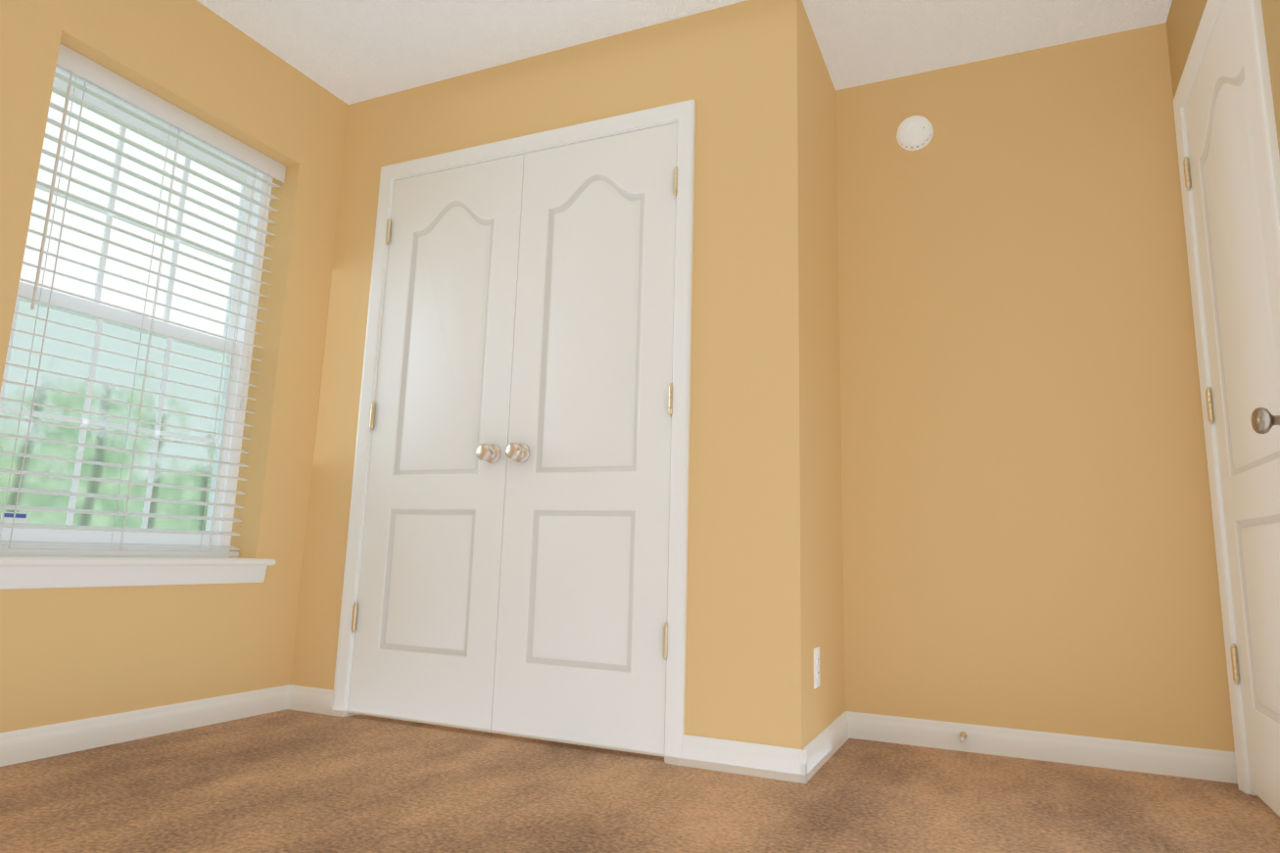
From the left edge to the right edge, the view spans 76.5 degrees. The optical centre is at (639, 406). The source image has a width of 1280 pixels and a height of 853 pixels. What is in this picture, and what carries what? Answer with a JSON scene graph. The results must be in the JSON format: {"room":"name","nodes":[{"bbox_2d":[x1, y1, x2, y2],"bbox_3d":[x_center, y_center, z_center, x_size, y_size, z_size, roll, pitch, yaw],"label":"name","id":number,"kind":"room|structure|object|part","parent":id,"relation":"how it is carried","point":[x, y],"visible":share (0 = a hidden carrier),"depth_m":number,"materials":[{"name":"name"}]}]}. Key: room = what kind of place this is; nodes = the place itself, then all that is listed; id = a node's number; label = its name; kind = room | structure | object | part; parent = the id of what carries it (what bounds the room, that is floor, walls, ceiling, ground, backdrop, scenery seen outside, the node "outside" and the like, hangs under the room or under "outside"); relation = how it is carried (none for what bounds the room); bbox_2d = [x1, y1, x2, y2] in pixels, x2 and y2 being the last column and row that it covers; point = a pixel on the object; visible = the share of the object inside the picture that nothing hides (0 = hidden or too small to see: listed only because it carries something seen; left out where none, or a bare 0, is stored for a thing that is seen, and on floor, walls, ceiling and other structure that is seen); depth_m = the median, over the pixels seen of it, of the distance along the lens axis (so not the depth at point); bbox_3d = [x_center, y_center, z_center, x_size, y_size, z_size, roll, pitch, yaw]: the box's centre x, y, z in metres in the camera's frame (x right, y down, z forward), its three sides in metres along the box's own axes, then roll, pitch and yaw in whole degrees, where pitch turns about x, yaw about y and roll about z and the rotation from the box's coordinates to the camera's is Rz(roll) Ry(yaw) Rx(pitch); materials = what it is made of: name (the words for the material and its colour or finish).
{"room":"empty bedroom","nodes":[
{"label":"empty bedroom","id":0,"kind":"room"},
{"bbox_2d":[0,0,348,733],"bbox_3d":[-1.920,-0.305,2.081,0.220,2.438,4.194,-3,-11,24],"label":"wall","id":1,"kind":"structure","parent":0,"point":[67,654],"depth_m":2.77,"materials":[{"name":"brown paint"}]},
{"bbox_2d":[0,66,275,589],"bbox_3d":[-1.623,-0.236,2.682,0.252,1.610,0.997,-3,-11,24],"label":"window","id":2,"kind":"structure","parent":1,"relation":"in","point":[96,308],"depth_m":2.70,"materials":[{"name":"white plastic"}]},
{"bbox_2d":[0,512,28,522],"bbox_3d":[-1.815,0.322,2.354,0.001,0.030,0.070,-3,-11,24],"label":"label","id":3,"kind":"object","parent":2,"relation":"attached to","point":[19,518],"visible":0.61,"depth_m":2.35,"materials":[{"name":"white paper"}]},
{"bbox_2d":[0,43,285,557],"bbox_3d":[-1.626,-0.278,2.691,0.076,1.520,0.881,-3,-11,24],"label":"window blinds","id":4,"kind":"object","parent":2,"relation":"attached to","point":[71,62],"visible":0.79,"depth_m":2.65,"materials":[{"name":"white plastic"}]},
{"bbox_2d":[0,684,301,766],"bbox_3d":[-1.980,0.791,1.535,0.014,0.084,3.307,-3,-11,24],"label":"baseboard","id":5,"kind":"structure","parent":1,"relation":"attached to","point":[49,740],"depth_m":2.48,"materials":[{"name":"white paint"}]},
{"bbox_2d":[289,0,810,749],"bbox_3d":[-0.372,-0.116,2.886,1.920,2.438,0.120,-3,-11,24],"label":"wall","id":6,"kind":"structure","parent":0,"point":[736,72],"depth_m":2.61,"materials":[{"name":"brown paint"}]},
{"bbox_2d":[351,218,391,632],"bbox_3d":[-1.015,0.037,3.078,0.016,1.590,0.017,-3,-11,24],"label":"left closet door hinge","id":7,"kind":"object","parent":6,"relation":"attached to","point":[371,427],"visible":1,"depth_m":3.07,"materials":[{"name":"gold metal"}]},
{"bbox_2d":[347,153,524,732],"bbox_3d":[-0.742,0.075,2.935,0.608,2.030,0.102,-3,-11,24],"label":"closet door","id":8,"kind":"structure","parent":6,"relation":"in","point":[425,641],"depth_m":2.93,"materials":[{"name":"white paint"}]},
{"bbox_3d":[-0.528,0.159,2.800,0.067,0.067,0.068,-3,-11,24],"label":"knob","id":9,"kind":"part","parent":8,"relation":"part of","materials":[{"name":"silver metal"}]},
{"bbox_2d":[331,98,695,765],"bbox_3d":[-0.432,0.070,2.877,1.260,2.065,0.120,-3,-11,24],"label":"door frame","id":10,"kind":"structure","parent":6,"relation":"attached to","point":[546,148],"depth_m":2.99,"materials":[{"name":"white paint"}]},
{"bbox_2d":[491,122,677,757],"bbox_3d":[-0.185,0.046,2.684,0.608,2.030,0.102,-3,-11,24],"label":"closet door","id":11,"kind":"structure","parent":6,"relation":"in","point":[582,617],"depth_m":2.68,"materials":[{"name":"white paint"}]},
{"bbox_3d":[-0.419,0.153,2.752,0.067,0.067,0.068,-3,-11,24],"label":"knob","id":12,"kind":"part","parent":11,"relation":"part of","materials":[{"name":"silver metal"}]},
{"bbox_2d":[663,166,677,660],"bbox_3d":[0.099,-0.021,2.576,0.016,1.590,0.017,-3,-11,24],"label":"right closet door hinge","id":13,"kind":"object","parent":6,"relation":"attached to","point":[670,412],"visible":1,"depth_m":2.57,"materials":[{"name":"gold metal"}]},
{"bbox_2d":[681,734,810,781],"bbox_3d":[0.284,0.993,2.294,0.346,0.084,0.014,-3,-11,24],"label":"baseboard","id":14,"kind":"structure","parent":6,"relation":"attached to","point":[700,752],"depth_m":2.29,"materials":[{"name":"white paint"}]},
{"bbox_2d":[0,709,1279,852],"bbox_3d":[-0.381,0.871,1.145,3.679,0.120,4.194,-3,-11,24],"label":"floor","id":15,"kind":"structure","parent":0,"point":[287,781],"depth_m":2.00,"materials":[{"name":"carpet"}]},
{"bbox_2d":[196,0,1172,104],"bbox_3d":[-0.309,-1.646,1.598,3.679,0.120,4.194,-3,-11,24],"label":"ceiling","id":16,"kind":"structure","parent":0,"point":[349,52],"depth_m":2.89,"materials":[{"name":"white paint"}]},
{"bbox_2d":[805,10,845,740],"bbox_3d":[0.581,-0.103,2.805,0.120,2.438,0.527,-3,-11,24],"label":"wall","id":17,"kind":"structure","parent":0,"point":[827,637],"depth_m":2.75,"materials":[{"name":"brown paint"}]},
{"bbox_2d":[813,646,820,688],"bbox_3d":[0.534,0.785,2.443,0.008,0.115,0.070,-3,-11,24],"label":"outlet","id":18,"kind":"object","parent":17,"relation":"attached to","point":[817,681],"visible":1,"depth_m":2.43,"materials":[{"name":"white plastic"}]},
{"bbox_2d":[791,711,853,783],"bbox_3d":[0.576,1.038,2.499,0.014,0.084,0.637,-3,-11,24],"label":"baseboard","id":19,"kind":"structure","parent":17,"relation":"attached to","point":[808,761],"depth_m":2.40,"materials":[{"name":"white paint"}]},
{"bbox_2d":[835,22,1234,752],"bbox_3d":[0.458,-0.034,3.210,3.159,2.438,0.120,-3,-11,24],"label":"wall","id":20,"kind":"structure","parent":0,"point":[1027,530],"depth_m":2.76,"materials":[{"name":"brown paint"}]},
{"bbox_2d":[896,115,933,150],"bbox_3d":[1.030,-1.033,3.049,0.132,0.132,0.042,-3,-11,24],"label":"smoke detector","id":21,"kind":"object","parent":20,"relation":"attached to","point":[915,132],"visible":1,"depth_m":3.03,"materials":[{"name":"white plastic"}]},
{"bbox_2d":[853,711,1237,783],"bbox_3d":[1.217,1.070,2.573,1.118,0.084,0.014,-3,-11,24],"label":"baseboard","id":22,"kind":"structure","parent":20,"relation":"attached to","point":[1117,754],"depth_m":2.53,"materials":[{"name":"white paint"}]},
{"bbox_2d":[959,731,967,742],"bbox_3d":[1.036,1.062,2.604,0.023,0.023,0.084,-3,-11,24],"label":"spring door stop","id":23,"kind":"object","parent":22,"relation":"attached to","point":[963,734],"visible":1,"depth_m":2.61,"materials":[{"name":"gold metal"}]},
{"bbox_2d":[1166,0,1279,156],"bbox_3d":[0.978,-0.468,0.711,0.120,2.438,4.074,-3,-11,24],"label":"wall","id":24,"kind":"structure","parent":0,"point":[1183,19],"depth_m":2.40,"materials":[{"name":"brown paint"}]},
{"bbox_2d":[1173,0,1279,795],"bbox_3d":[1.591,-0.044,2.044,0.137,2.109,0.890,-3,-11,24],"label":"door frame","id":25,"kind":"structure","parent":24,"relation":"attached to","point":[1262,74],"depth_m":2.33,"materials":[{"name":"white paint"}]},
{"bbox_2d":[1183,0,1279,816],"bbox_3d":[1.532,-0.015,2.071,0.102,2.030,0.772,-3,-11,24],"label":"door","id":26,"kind":"structure","parent":24,"relation":"in","point":[1240,280],"depth_m":2.10,"materials":[{"name":"white paint"}]},
{"bbox_3d":[1.697,-0.004,2.415,0.017,1.590,0.016,-3,-11,24],"label":"door hinge","id":27,"kind":"part","parent":26,"relation":"part of","materials":[{"name":"silver metal"}]},
{"bbox_3d":[1.383,0.030,1.778,0.068,0.067,0.067,-3,-11,24],"label":"knob","id":28,"kind":"part","parent":26,"relation":"part of","materials":[{"name":"silver metal"}]},
{"label":"outside","id":29,"kind":"structure","parent":0,"visible":0},
{"bbox_2d":[0,92,241,534],"bbox_3d":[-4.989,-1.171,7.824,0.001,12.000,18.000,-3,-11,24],"label":"window glass","id":30,"kind":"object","parent":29,"point":[84,144],"depth_m":7.78,"materials":[{"name":"clear glass"}]}
]}

